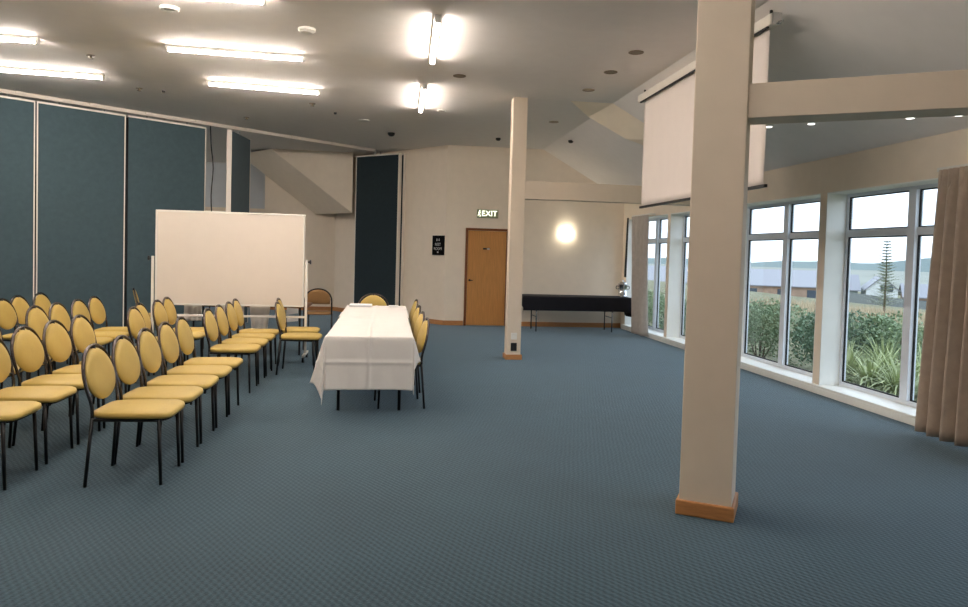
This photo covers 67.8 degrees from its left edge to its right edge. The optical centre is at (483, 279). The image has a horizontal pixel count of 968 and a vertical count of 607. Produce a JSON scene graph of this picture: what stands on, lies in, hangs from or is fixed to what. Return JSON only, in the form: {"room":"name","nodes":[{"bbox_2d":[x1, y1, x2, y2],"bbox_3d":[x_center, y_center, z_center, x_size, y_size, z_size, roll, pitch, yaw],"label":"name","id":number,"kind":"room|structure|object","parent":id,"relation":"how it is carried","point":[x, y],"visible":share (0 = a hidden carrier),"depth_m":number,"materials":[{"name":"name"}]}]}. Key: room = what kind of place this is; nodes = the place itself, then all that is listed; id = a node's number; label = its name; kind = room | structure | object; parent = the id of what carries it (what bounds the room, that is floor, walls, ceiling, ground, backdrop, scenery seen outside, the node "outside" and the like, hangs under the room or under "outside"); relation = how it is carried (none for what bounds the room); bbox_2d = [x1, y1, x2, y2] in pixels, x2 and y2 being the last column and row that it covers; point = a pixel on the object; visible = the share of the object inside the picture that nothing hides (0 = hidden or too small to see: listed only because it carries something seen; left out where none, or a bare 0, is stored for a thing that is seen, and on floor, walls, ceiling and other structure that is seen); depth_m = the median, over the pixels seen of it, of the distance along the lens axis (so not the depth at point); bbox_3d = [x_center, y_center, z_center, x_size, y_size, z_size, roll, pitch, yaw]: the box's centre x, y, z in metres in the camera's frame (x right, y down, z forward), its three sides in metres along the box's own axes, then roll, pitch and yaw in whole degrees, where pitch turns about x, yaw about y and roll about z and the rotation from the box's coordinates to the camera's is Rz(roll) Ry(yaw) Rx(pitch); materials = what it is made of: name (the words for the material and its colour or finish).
{"room":"community hall","nodes":[
{"label":"community hall","id":0,"kind":"room"},
{"bbox_2d":[205,162,264,212],"bbox_3d":[-8.945,-1.335,19.634,6.400,3.850,0.150,1,2,-8],"label":"wall","id":1,"kind":"structure","parent":0,"point":[257,178],"depth_m":19.75,"materials":[{"name":"grey paint"}]},
{"bbox_2d":[265,175,270,212],"bbox_3d":[-5.566,-1.218,19.018,0.140,3.850,1.967,1,2,-8],"label":"wall","id":2,"kind":"structure","parent":0,"point":[267,179],"depth_m":18.01,"materials":[{"name":"beige paint"}]},
{"bbox_2d":[270,180,335,306],"bbox_3d":[-4.581,-1.162,18.233,1.606,3.850,0.150,1,2,-8],"label":"wall","id":3,"kind":"structure","parent":0,"point":[319,228],"depth_m":18.22,"materials":[{"name":"beige paint"}]},
{"bbox_2d":[0,0,768,162],"bbox_3d":[-4.109,-2.772,7.724,12.770,0.150,24.600,1,2,-8],"label":"ceiling","id":4,"kind":"structure","parent":0,"point":[366,59],"depth_m":8.77,"materials":[{"name":"paint"}]},
{"bbox_2d":[0,34,39,44],"bbox_3d":[-5.773,-2.714,7.971,1.542,0.076,0.069,1,2,-11],"label":"fluorescent ceiling light","id":5,"kind":"object","parent":4,"relation":"attached to","point":[3,37],"visible":1,"depth_m":8.05,"materials":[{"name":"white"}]},
{"bbox_2d":[0,37,34,42],"bbox_3d":[-5.774,-2.706,7.971,1.482,0.051,0.052,1,2,-11],"label":"diffuser","id":6,"kind":"object","parent":5,"relation":"attached to","point":[12,39],"depth_m":8.06,"materials":[{"name":"white plastic"}]},
{"bbox_2d":[0,66,104,79],"bbox_3d":[-5.917,-2.778,9.630,1.537,0.076,0.068,1,2,-13],"label":"fluorescent ceiling light","id":7,"kind":"object","parent":4,"relation":"attached to","point":[2,68],"visible":1,"depth_m":9.63,"materials":[{"name":"white plastic"}]},
{"bbox_2d":[0,69,100,78],"bbox_3d":[-5.918,-2.770,9.630,1.477,0.051,0.052,1,2,-13],"label":"diffuser","id":8,"kind":"object","parent":7,"relation":"attached to","point":[25,71],"depth_m":9.65,"materials":[{"name":"white plastic"}]},
{"bbox_2d":[0,89,375,151],"bbox_3d":[-6.431,-2.884,11.953,0.110,0.060,11.750,3,3,42],"label":"ceiling track","id":9,"kind":"object","parent":4,"relation":"attached to","point":[2,91],"visible":1,"depth_m":12.84,"materials":[{"name":"beige metal"}]},
{"bbox_2d":[0,94,35,334],"bbox_3d":[-7.576,-0.959,10.839,0.090,3.770,1.430,3,3,42],"label":"partition panel","id":10,"kind":"object","parent":9,"relation":"hanging from","point":[17,115],"visible":0.74,"depth_m":11.15,"materials":[{"name":"teal fabric"}]},
{"bbox_2d":[35,101,125,334],"bbox_3d":[-6.636,-0.970,11.870,0.090,3.770,1.360,3,3,42],"label":"partition panel","id":11,"kind":"object","parent":9,"relation":"hanging from","point":[80,175],"visible":0.76,"depth_m":11.81,"materials":[{"name":"teal fabric"}]},
{"bbox_2d":[124,115,206,329],"bbox_3d":[-5.697,-0.981,12.901,0.090,3.770,1.430,3,3,42],"label":"partition panel","id":12,"kind":"object","parent":9,"relation":"hanging from","point":[166,160],"visible":0.64,"depth_m":12.67,"materials":[{"name":"teal fabric"}]},
{"bbox_2d":[165,44,304,61],"bbox_3d":[-2.893,-2.649,8.415,1.552,0.076,0.069,1,2,-11],"label":"fluorescent ceiling light","id":13,"kind":"object","parent":4,"relation":"attached to","point":[168,47],"visible":1,"depth_m":8.39,"materials":[{"name":"white plastic"}]},
{"bbox_2d":[168,48,301,60],"bbox_3d":[-2.893,-2.641,8.416,1.492,0.051,0.052,1,2,-11],"label":"diffuser","id":14,"kind":"object","parent":13,"relation":"attached to","point":[214,51],"depth_m":8.40,"materials":[{"name":"white plastic"}]},
{"bbox_2d":[217,0,266,5],"bbox_3d":[-2.750,-2.575,6.463,1.542,0.076,0.069,1,2,-10],"label":"fluorescent ceiling light","id":15,"kind":"object","parent":4,"relation":"attached to","point":[264,2],"visible":1,"depth_m":6.56,"materials":[{"name":"white plastic"}]},
{"bbox_2d":[217,0,262,3],"bbox_3d":[-2.750,-2.567,6.464,1.482,0.051,0.052,1,2,-10],"label":"diffuser","id":16,"kind":"object","parent":15,"relation":"attached to","point":[241,1],"depth_m":6.56,"materials":[{"name":"white plastic"}]},
{"bbox_2d":[207,80,319,94],"bbox_3d":[-3.101,-2.719,10.182,1.533,0.076,0.069,1,2,-15],"label":"fluorescent ceiling light","id":17,"kind":"object","parent":4,"relation":"attached to","point":[209,82],"visible":1,"depth_m":10.15,"materials":[{"name":"white plastic"}]},
{"bbox_2d":[251,148,352,213],"bbox_3d":[-4.681,-2.354,17.421,3.020,1.417,1.300,1,2,-8],"label":"bulkhead","id":18,"kind":"object","parent":4,"relation":"attached to","point":[322,181],"visible":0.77,"depth_m":16.96,"materials":[{"name":"beige paint"}]},
{"bbox_2d":[429,14,440,64],"bbox_3d":[-0.531,-2.559,7.753,0.069,0.076,1.600,1,2,-6],"label":"fluorescent ceiling light","id":19,"kind":"object","parent":4,"relation":"attached to","point":[437,18],"visible":1,"depth_m":7.54,"materials":[{"name":"white plastic"}]},
{"bbox_2d":[430,23,439,63],"bbox_3d":[-0.531,-2.551,7.753,0.052,0.051,1.540,1,2,-6],"label":"diffuser","id":20,"kind":"object","parent":19,"relation":"attached to","point":[436,26],"depth_m":7.68,"materials":[{"name":"white plastic"}]},
{"bbox_2d":[334,145,447,319],"bbox_3d":[-2.234,-1.048,16.875,4.155,3.850,0.203,4,3,43],"label":"wall","id":21,"kind":"structure","parent":0,"point":[426,168],"depth_m":16.00,"materials":[{"name":"beige paint"}]},
{"bbox_2d":[432,236,444,254],"bbox_3d":[-0.986,-0.749,15.531,0.370,0.420,0.028,4,3,44],"label":"wall sign","id":22,"kind":"object","parent":21,"relation":"attached to","point":[438,242],"visible":1,"depth_m":15.51,"materials":[{"name":"black plastic"}]},
{"bbox_2d":[0,306,967,606],"bbox_3d":[-3.251,1.272,7.999,15.130,0.200,25.000,1,2,-8],"label":"floor","id":23,"kind":"structure","parent":0,"point":[549,477],"depth_m":4.61,"materials":[{"name":"teal carpet"}]},
{"bbox_2d":[0,401,41,490],"bbox_3d":[-3.224,0.852,4.634,0.571,0.885,0.497,1,2,-8],"label":"banquet chair","id":24,"kind":"object","parent":23,"relation":"on","point":[10,411],"visible":1,"depth_m":4.61,"materials":[{"name":"yellow fabric"}]},
{"bbox_2d":[0,298,55,375],"bbox_3d":[-5.316,0.659,8.357,0.571,0.885,0.497,1,2,-8],"label":"banquet chair","id":25,"kind":"object","parent":23,"relation":"on","point":[8,315],"visible":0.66,"depth_m":8.30,"materials":[{"name":"yellow metal"}]},
{"bbox_2d":[0,338,76,464],"bbox_3d":[-3.296,0.830,5.179,0.571,0.885,0.497,1,2,-8],"label":"banquet chair","id":26,"kind":"object","parent":23,"relation":"on","point":[46,395],"visible":0.98,"depth_m":5.18,"materials":[{"name":"yellow metal"}]},
{"bbox_2d":[10,295,69,363],"bbox_3d":[-5.502,0.633,8.927,0.571,0.885,0.497,1,2,-8],"label":"banquet chair","id":27,"kind":"object","parent":23,"relation":"on","point":[21,305],"visible":0.37,"depth_m":8.84,"materials":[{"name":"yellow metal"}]},
{"bbox_2d":[33,292,52,315],"bbox_3d":[-5.578,0.610,9.502,0.571,0.885,0.497,1,2,-8],"label":"banquet chair","id":28,"kind":"object","parent":23,"relation":"on","point":[42,300],"visible":0.3,"depth_m":9.44,"materials":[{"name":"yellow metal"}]},
{"bbox_2d":[25,305,80,378],"bbox_3d":[-4.432,0.713,7.548,0.571,0.885,0.497,1,2,-8],"label":"banquet chair","id":29,"kind":"object","parent":23,"relation":"on","point":[37,318],"visible":0.43,"depth_m":7.44,"materials":[{"name":"yellow metal"}]},
{"bbox_2d":[10,326,100,445],"bbox_3d":[-3.364,0.810,5.694,0.571,0.885,0.497,1,2,-8],"label":"banquet chair","id":30,"kind":"object","parent":23,"relation":"on","point":[27,350],"visible":0.88,"depth_m":5.56,"materials":[{"name":"yellow metal"}]},
{"bbox_2d":[48,302,112,371],"bbox_3d":[-4.497,0.693,8.043,0.571,0.885,0.497,1,2,-8],"label":"banquet chair","id":31,"kind":"object","parent":23,"relation":"on","point":[59,312],"visible":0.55,"depth_m":8.01,"materials":[{"name":"yellow metal"}]},
{"bbox_2d":[42,320,122,428],"bbox_3d":[-3.431,0.789,6.199,0.571,0.885,0.497,1,2,-8],"label":"banquet chair","id":32,"kind":"object","parent":23,"relation":"on","point":[56,340],"visible":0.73,"depth_m":6.08,"materials":[{"name":"yellow metal"}]},
{"bbox_2d":[70,314,126,414],"bbox_3d":[-3.499,0.769,6.715,0.571,0.885,0.497,1,2,-8],"label":"banquet chair","id":33,"kind":"object","parent":23,"relation":"on","point":[82,334],"visible":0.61,"depth_m":6.57,"materials":[{"name":"yellow metal"}]},
{"bbox_2d":[70,299,128,343],"bbox_3d":[-4.582,0.670,8.606,0.571,0.885,0.497,1,2,-8],"label":"banquet chair","id":34,"kind":"object","parent":23,"relation":"on","point":[79,307],"visible":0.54,"depth_m":8.53,"materials":[{"name":"yellow fabric"}]},
{"bbox_2d":[88,296,128,348],"bbox_3d":[-4.685,0.647,9.157,0.571,0.885,0.497,1,2,-8],"label":"banquet chair","id":35,"kind":"object","parent":23,"relation":"on","point":[96,308],"visible":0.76,"depth_m":9.05,"materials":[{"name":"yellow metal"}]},
{"bbox_2d":[81,343,184,487],"bbox_3d":[-2.335,0.870,4.813,0.571,0.885,0.497,1,2,-8],"label":"banquet chair","id":36,"kind":"object","parent":23,"relation":"on","point":[98,373],"visible":1,"depth_m":4.67,"materials":[{"name":"yellow fabric"}]},
{"bbox_2d":[126,306,185,391],"bbox_3d":[-3.512,0.731,7.761,0.571,0.885,0.497,1,2,-8],"label":"banquet chair","id":37,"kind":"object","parent":23,"relation":"on","point":[135,320],"visible":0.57,"depth_m":7.62,"materials":[{"name":"yellow metal"}]},
{"bbox_2d":[111,335,202,464],"bbox_3d":[-2.401,0.851,5.309,0.571,0.885,0.497,1,2,-8],"label":"banquet chair","id":38,"kind":"object","parent":23,"relation":"on","point":[125,359],"visible":0.91,"depth_m":5.20,"materials":[{"name":"yellow metal"}]},
{"bbox_2d":[135,302,188,382],"bbox_3d":[-3.704,0.706,8.300,0.571,0.885,0.497,1,2,-8],"label":"banquet chair","id":39,"kind":"object","parent":23,"relation":"on","point":[139,305],"visible":0.31,"depth_m":8.30,"materials":[{"name":"yellow metal"}]},
{"bbox_2d":[137,327,218,444],"bbox_3d":[-2.467,0.830,5.814,0.571,0.885,0.497,1,2,-8],"label":"banquet chair","id":40,"kind":"object","parent":23,"relation":"on","point":[148,348],"visible":0.89,"depth_m":5.70,"materials":[{"name":"yellow metal"}]},
{"bbox_2d":[152,299,205,374],"bbox_3d":[-3.733,0.686,8.820,0.571,0.885,0.497,1,2,-8],"label":"banquet chair","id":41,"kind":"object","parent":23,"relation":"on","point":[159,313],"visible":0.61,"depth_m":8.71,"materials":[{"name":"yellow metal"}]},
{"bbox_2d":[162,297,209,361],"bbox_3d":[-3.849,0.664,9.349,0.571,0.885,0.497,1,2,-8],"label":"banquet chair","id":42,"kind":"object","parent":23,"relation":"on","point":[167,302],"visible":0.48,"depth_m":9.25,"materials":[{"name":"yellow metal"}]},
{"bbox_2d":[158,321,231,427],"bbox_3d":[-2.534,0.810,6.319,0.571,0.885,0.497,1,2,-8],"label":"banquet chair","id":43,"kind":"object","parent":23,"relation":"on","point":[167,339],"visible":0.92,"depth_m":6.21,"materials":[{"name":"yellow metal"}]},
{"bbox_2d":[175,316,242,414],"bbox_3d":[-2.600,0.790,6.814,0.571,0.885,0.497,1,2,-8],"label":"banquet chair","id":44,"kind":"object","parent":23,"relation":"on","point":[183,332],"visible":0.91,"depth_m":6.71,"materials":[{"name":"yellow metal"}]},
{"bbox_2d":[147,209,310,362],"bbox_3d":[-3.483,0.082,9.889,2.163,2.025,0.568,1,2,-8],"label":"whiteboard","id":45,"kind":"object","parent":23,"relation":"on","point":[208,258],"visible":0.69,"depth_m":9.86,"materials":[{"name":"ceramic"}]},
{"bbox_2d":[203,308,260,393],"bbox_3d":[-2.739,0.750,7.824,0.571,0.885,0.497,1,2,-8],"label":"banquet chair","id":46,"kind":"object","parent":23,"relation":"on","point":[209,321],"visible":0.98,"depth_m":7.66,"materials":[{"name":"yellow metal"}]},
{"bbox_2d":[226,129,250,321],"bbox_3d":[-4.812,-0.999,14.082,0.090,3.770,1.129,2,2,0],"label":"partition panel","id":47,"kind":"object","parent":23,"relation":"on","point":[238,164],"visible":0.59,"depth_m":13.89,"materials":[{"name":"teal fabric"}]},
{"bbox_2d":[215,304,268,384],"bbox_3d":[-2.807,0.730,8.339,0.571,0.885,0.497,1,2,-8],"label":"banquet chair","id":48,"kind":"object","parent":23,"relation":"on","point":[220,316],"visible":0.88,"depth_m":8.22,"materials":[{"name":"yellow metal"}]},
{"bbox_2d":[225,301,275,375],"bbox_3d":[-2.875,0.709,8.854,0.571,0.885,0.497,1,2,-8],"label":"banquet chair","id":49,"kind":"object","parent":23,"relation":"on","point":[230,312],"visible":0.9,"depth_m":8.73,"materials":[{"name":"yellow metal"}]},
{"bbox_2d":[193,302,311,354],"bbox_3d":[-3.457,0.704,10.665,1.700,0.730,0.740,1,2,-8],"label":"folding table","id":50,"kind":"object","parent":23,"relation":"on","point":[308,303],"visible":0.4,"depth_m":10.49,"materials":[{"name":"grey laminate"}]},
{"bbox_2d":[184,305,201,320],"bbox_3d":[-4.157,0.440,10.509,0.242,0.243,0.724,1,2,-8],"label":"table runner","id":51,"kind":"object","parent":50,"relation":"on","point":[188,309],"visible":0.49,"depth_m":10.17,"materials":[{"name":"white fabric"}]},
{"bbox_2d":[250,306,269,328],"bbox_3d":[-3.252,0.521,10.632,0.290,0.363,0.724,1,2,-8],"label":"table runner","id":52,"kind":"object","parent":50,"relation":"on","point":[259,323],"visible":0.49,"depth_m":10.29,"materials":[{"name":"white fabric"}]},
{"bbox_2d":[232,298,278,368],"bbox_3d":[-2.976,0.687,9.385,0.571,0.885,0.497,1,2,-8],"label":"banquet chair","id":53,"kind":"object","parent":23,"relation":"on","point":[240,317],"visible":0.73,"depth_m":9.30,"materials":[{"name":"yellow fabric"}]},
{"bbox_2d":[276,298,319,365],"bbox_3d":[-2.521,0.686,9.758,0.571,0.885,0.497,1,2,-8],"label":"banquet chair","id":54,"kind":"object","parent":23,"relation":"on","point":[289,329],"visible":0.53,"depth_m":9.63,"materials":[{"name":"yellow fabric"}]},
{"bbox_2d":[275,301,321,374],"bbox_3d":[-2.337,0.717,9.057,0.571,0.885,0.497,1,2,-6],"label":"banquet chair","id":55,"kind":"object","parent":23,"relation":"on","point":[279,314],"visible":0.99,"depth_m":8.88,"materials":[{"name":"yellow metal"}]},
{"bbox_2d":[304,288,332,329],"bbox_3d":[-2.863,0.574,12.512,0.476,0.891,0.527,1,2,-8],"label":"chair","id":56,"kind":"object","parent":23,"relation":"on","point":[317,295],"visible":0.77,"depth_m":12.27,"materials":[{"name":"brown fabric"}]},
{"bbox_2d":[336,390,400,410],"bbox_3d":[-1.218,0.868,7.788,0.785,0.735,2.000,1,2,-8],"label":"banquet table","id":57,"kind":"object","parent":23,"relation":"on","point":[338,391],"visible":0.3,"depth_m":7.03,"materials":[{"name":"black metal"}]},
{"bbox_2d":[310,316,420,404],"bbox_3d":[-1.240,0.804,7.751,1.033,0.645,2.124,1,2,-8],"label":"tablecloth","id":58,"kind":"object","parent":57,"relation":"on","point":[357,353],"visible":1,"depth_m":6.78,"materials":[{"name":"white fabric"}]},
{"bbox_2d":[358,293,388,305],"bbox_3d":[-1.713,0.662,11.063,0.497,0.885,0.571,1,2,-8],"label":"banquet chair","id":59,"kind":"object","parent":23,"relation":"on","point":[373,299],"visible":0.29,"depth_m":11.28,"materials":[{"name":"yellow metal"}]},
{"bbox_2d":[353,151,401,305],"bbox_3d":[-2.471,-1.055,16.629,1.309,3.830,0.100,3,2,33],"label":"partition panel","id":60,"kind":"object","parent":23,"relation":"on","point":[378,177],"visible":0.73,"depth_m":16.55,"materials":[{"name":"teal fabric"}]},
{"bbox_2d":[380,152,405,305],"bbox_3d":[-2.366,-1.055,16.698,1.309,3.830,0.100,3,2,33],"label":"partition panel","id":61,"kind":"object","parent":23,"relation":"on","point":[403,183],"visible":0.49,"depth_m":16.32,"materials":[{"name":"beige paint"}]},
{"bbox_2d":[377,311,424,392],"bbox_3d":[-0.965,0.790,8.103,0.571,0.885,0.497,1,2,-13],"label":"banquet chair","id":62,"kind":"object","parent":23,"relation":"on","point":[421,317],"visible":0.38,"depth_m":8.02,"materials":[{"name":"yellow metal"}]},
{"bbox_2d":[374,317,429,408],"bbox_3d":[-0.850,0.822,7.312,0.571,0.885,0.497,1,2,-13],"label":"banquet chair","id":63,"kind":"object","parent":23,"relation":"on","point":[423,334],"visible":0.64,"depth_m":7.19,"materials":[{"name":"yellow metal"}]},
{"bbox_2d":[503,97,527,359],"bbox_3d":[0.473,-0.748,10.693,0.250,3.850,0.250,1,2,-8],"label":"column","id":64,"kind":"structure","parent":23,"relation":"on","point":[519,106],"depth_m":10.60,"materials":[{"name":"paint"}]},
{"bbox_2d":[525,181,689,205],"bbox_3d":[2.159,-1.294,10.895,3.160,0.260,0.200,1,2,-8],"label":"beam","id":65,"kind":"structure","parent":64,"relation":"attached to","point":[534,190],"depth_m":10.71,"materials":[{"name":"paint"}]},
{"bbox_2d":[530,310,612,331],"bbox_3d":[1.881,0.700,15.056,2.260,0.720,0.700,1,2,-8],"label":"banquet table","id":66,"kind":"object","parent":23,"relation":"on","point":[531,310],"visible":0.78,"depth_m":14.92,"materials":[{"name":"black metal"}]},
{"bbox_2d":[522,294,630,316],"bbox_3d":[1.920,0.570,15.046,2.487,0.474,0.846,1,2,-8],"label":"tablecloth","id":67,"kind":"object","parent":66,"relation":"on","point":[537,302],"visible":0.8,"depth_m":14.69,"materials":[{"name":"black fabric"}]},
{"bbox_2d":[675,0,754,522],"bbox_3d":[1.440,-0.494,4.406,0.340,3.850,0.340,2,2,23],"label":"column","id":68,"kind":"structure","parent":23,"relation":"on","point":[725,28],"depth_m":4.28,"materials":[{"name":"paint"}]},
{"bbox_2d":[748,70,967,124],"bbox_3d":[3.139,-0.985,3.657,3.368,0.200,0.240,2,2,23],"label":"beam","id":69,"kind":"structure","parent":68,"relation":"attached to","point":[939,93],"depth_m":4.00,"materials":[{"name":"paint"}]},
{"bbox_3d":[-1.476,0.790,9.759,0.840,0.735,1.860,1,2,-8],"label":"banquet table","id":70,"kind":"object","parent":23,"relation":"on","visible":0},
{"bbox_2d":[338,305,409,321],"bbox_3d":[-1.524,0.651,9.774,1.051,0.489,1.972,1,2,-8],"label":"tablecloth","id":71,"kind":"object","parent":70,"relation":"on","point":[349,311],"visible":0.63,"depth_m":9.57,"materials":[{"name":"white fabric"}]},
{"bbox_2d":[443,145,623,325],"bbox_3d":[1.265,-0.909,15.754,4.230,3.850,0.150,1,2,-8],"label":"wall","id":72,"kind":"structure","parent":0,"point":[589,261],"depth_m":15.67,"materials":[{"name":"beige paint"}]},
{"bbox_2d":[463,228,507,325],"bbox_3d":[0.052,-0.058,15.507,0.940,2.100,0.087,1,2,-8],"label":"door","id":73,"kind":"structure","parent":72,"relation":"in","point":[485,248],"depth_m":15.51,"materials":[{"name":"brown wood"}]},
{"bbox_2d":[477,209,497,217],"bbox_3d":[0.079,-1.423,15.472,0.460,0.180,0.056,1,2,-8],"label":"exit sign","id":74,"kind":"object","parent":72,"relation":"attached to","point":[481,213],"visible":1,"depth_m":15.45,"materials":[{"name":"plastic"}]},
{"bbox_2d":[521,322,619,327],"bbox_3d":[1.769,0.980,15.811,2.530,0.100,0.018,1,2,-8],"label":"baseboard","id":75,"kind":"structure","parent":72,"relation":"attached to","point":[539,324],"depth_m":15.82,"materials":[{"name":"brown wood"}]},
{"bbox_2d":[543,0,967,185],"bbox_3d":[3.602,-1.891,6.232,2.160,1.369,19.550,1,2,-8],"label":"ceiling","id":76,"kind":"structure","parent":0,"point":[816,39],"depth_m":6.67,"materials":[{"name":"paint"}]},
{"bbox_2d":[571,101,643,144],"bbox_3d":[2.484,-2.036,11.050,2.510,1.190,0.600,1,2,-8],"label":"rib","id":77,"kind":"object","parent":76,"relation":"attached to","point":[611,116],"visible":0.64,"depth_m":11.00,"materials":[{"name":"paint"}]},
{"bbox_2d":[638,10,783,207],"bbox_3d":[2.347,-1.690,8.046,0.110,1.583,3.501,1,2,-8],"label":"projection screen","id":78,"kind":"object","parent":76,"relation":"hanging from","point":[669,104],"visible":0.58,"depth_m":8.50,"materials":[{"name":"fabric"}]},
{"bbox_2d":[620,128,967,384],"bbox_3d":[4.480,0.046,6.349,0.300,2.800,19.400,1,2,-8],"label":"wall","id":79,"kind":"structure","parent":0,"point":[917,159],"depth_m":8.34,"materials":[{"name":"beige paint"}]},
{"bbox_2d":[624,213,655,336],"bbox_3d":[3.122,-0.119,14.516,0.240,2.395,1.120,1,2,-8],"label":"curtain","id":80,"kind":"object","parent":79,"relation":"hanging from","point":[640,223],"visible":1,"depth_m":14.29,"materials":[{"name":"beige fabric"}]},
{"bbox_2d":[625,214,667,336],"bbox_3d":[3.396,-0.125,14.550,0.310,2.290,2.255,1,2,-8],"label":"window","id":81,"kind":"structure","parent":79,"relation":"in","point":[658,240],"depth_m":14.54,"materials":[{"name":"white paint"}]},
{"bbox_2d":[666,211,689,338],"bbox_3d":[3.708,-0.031,12.193,0.310,2.290,2.255,1,2,-8],"label":"window","id":82,"kind":"structure","parent":79,"relation":"in","point":[679,239],"depth_m":13.29,"materials":[{"name":"white paint"}]},
{"bbox_2d":[621,324,915,425],"bbox_3d":[4.116,1.309,8.522,0.310,0.100,14.700,1,2,-8],"label":"sill","id":83,"kind":"structure","parent":79,"relation":"attached to","point":[897,411],"depth_m":8.45,"materials":[{"name":"white paint"}]},
{"bbox_2d":[741,193,820,382],"bbox_3d":[4.021,0.063,9.825,0.310,2.290,2.255,1,2,-8],"label":"window","id":84,"kind":"structure","parent":79,"relation":"in","point":[788,235],"depth_m":9.82,"materials":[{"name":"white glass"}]},
{"bbox_2d":[819,178,937,407],"bbox_3d":[4.334,0.157,7.468,0.310,2.290,2.255,1,2,-8],"label":"window","id":85,"kind":"structure","parent":79,"relation":"in","point":[839,234],"depth_m":8.44,"materials":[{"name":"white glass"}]},
{"bbox_2d":[914,163,967,446],"bbox_3d":[4.210,0.214,5.938,0.340,2.410,1.455,1,2,-8],"label":"curtain","id":86,"kind":"object","parent":79,"relation":"hanging from","point":[942,397],"visible":1,"depth_m":6.31,"materials":[{"name":"brown fabric"}]},
{"label":"outside","id":87,"kind":"structure","parent":0,"visible":0},
{"bbox_2d":[648,264,929,400],"bbox_3d":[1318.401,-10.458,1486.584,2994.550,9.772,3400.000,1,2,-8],"label":"ground","id":88,"kind":"structure","parent":87,"point":[865,276],"depth_m":35.40,"materials":[{"name":"plant"}]},
{"bbox_2d":[648,289,685,327],"bbox_3d":[4.298,0.734,17.528,1.503,1.025,2.352,1,2,-5],"label":"shrub","id":89,"kind":"object","parent":88,"relation":"on","point":[661,297],"visible":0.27,"depth_m":17.15,"materials":[{"name":"green plant"}]},
{"bbox_2d":[648,265,816,297],"bbox_3d":[33.023,0.538,99.799,28.777,4.470,23.531,1,2,-8],"label":"barn","id":90,"kind":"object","parent":88,"relation":"on","point":[803,284],"visible":0.13,"depth_m":93.03,"materials":[{"name":"grey metal"}]},
{"bbox_2d":[747,298,808,366],"bbox_3d":[4.798,0.875,12.407,1.331,1.141,2.203,1,2,-12],"label":"shrub","id":91,"kind":"object","parent":88,"relation":"on","point":[769,318],"visible":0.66,"depth_m":11.99,"materials":[{"name":"green plant"}]},
{"bbox_2d":[789,309,879,365],"bbox_3d":[5.264,0.959,11.120,1.590,1.090,1.243,1,2,-27],"label":"shrub","id":92,"kind":"object","parent":88,"relation":"on","point":[800,329],"visible":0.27,"depth_m":10.96,"materials":[{"name":"green plant"}]},
{"bbox_2d":[749,296,925,328],"bbox_3d":[12.402,1.155,17.841,6.814,0.726,16.161,1,2,-8],"label":"dry grass","id":93,"kind":"structure","parent":88,"relation":"on","point":[802,305],"depth_m":21.21,"materials":[{"name":"beige plant"}]},
{"bbox_2d":[808,337,896,388],"bbox_3d":[5.026,1.195,10.026,1.456,0.796,1.546,1,2,-8],"label":"plant","id":94,"kind":"object","parent":88,"relation":"on","point":[850,357],"visible":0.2,"depth_m":9.90,"materials":[{"name":"green plant"}]},
{"bbox_2d":[849,275,860,293],"bbox_3d":[47.045,1.323,93.788,5.842,4.120,7.308,1,2,-8],"label":"house","id":95,"kind":"structure","parent":88,"relation":"on","point":[855,286],"depth_m":91.45,"materials":[{"name":"grey metal"}]},
{"bbox_2d":[845,343,900,393],"bbox_3d":[4.949,1.217,9.353,1.484,0.800,1.463,1,2,-8],"label":"plant","id":96,"kind":"object","parent":88,"relation":"on","point":[870,366],"visible":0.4,"depth_m":9.26,"materials":[{"name":"green plant"}]},
{"bbox_2d":[850,330,901,387],"bbox_3d":[5.674,1.143,10.119,1.800,0.945,1.714,1,2,-8],"label":"plant","id":97,"kind":"object","parent":88,"relation":"on","point":[877,353],"visible":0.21,"depth_m":10.04,"materials":[{"name":"green plant"}]},
{"bbox_2d":[861,275,900,297],"bbox_3d":[50.177,1.503,91.522,6.541,4.100,7.428,1,2,-8],"label":"gabled house","id":98,"kind":"structure","parent":88,"relation":"on","point":[868,285],"depth_m":89.07,"materials":[{"name":"grey metal"}]},
{"bbox_2d":[862,240,903,308],"bbox_3d":[12.281,-0.057,22.008,1.385,2.335,1.305,1,2,-8],"label":"conifer tree","id":99,"kind":"object","parent":88,"relation":"on","point":[884,280],"visible":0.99,"depth_m":21.95,"materials":[{"name":"green plant"}]},
{"bbox_2d":[851,346,919,395],"bbox_3d":[5.121,1.234,8.918,1.604,0.854,1.554,1,2,-8],"label":"plant","id":100,"kind":"object","parent":88,"relation":"on","point":[895,377],"visible":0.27,"depth_m":8.89,"materials":[{"name":"green plant"}]},
{"bbox_2d":[847,310,924,368],"bbox_3d":[6.035,0.980,10.717,1.180,1.117,1.474,1,2,-11],"label":"shrub","id":101,"kind":"object","parent":88,"relation":"on","point":[885,322],"visible":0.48,"depth_m":10.68,"materials":[{"name":"green plant"}]},
{"bbox_2d":[849,293,926,309],"bbox_3d":[42.730,2.814,56.569,30.702,2.519,0.060,3,3,42],"label":"fence","id":102,"kind":"object","parent":88,"relation":"on","point":[853,297],"visible":0.13,"depth_m":63.91,"materials":[{"name":"wood"}]},
{"bbox_2d":[898,283,927,301],"bbox_3d":[57.995,2.269,88.555,14.224,3.220,13.013,1,2,-8],"label":"house","id":103,"kind":"structure","parent":88,"relation":"on","point":[923,290],"depth_m":88.65,"materials":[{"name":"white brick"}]},
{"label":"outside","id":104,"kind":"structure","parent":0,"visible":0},
{"bbox_2d":[648,258,930,271],"bbox_3d":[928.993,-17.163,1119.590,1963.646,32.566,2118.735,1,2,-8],"label":"hills","id":105,"kind":"structure","parent":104,"point":[925,262],"depth_m":1504.36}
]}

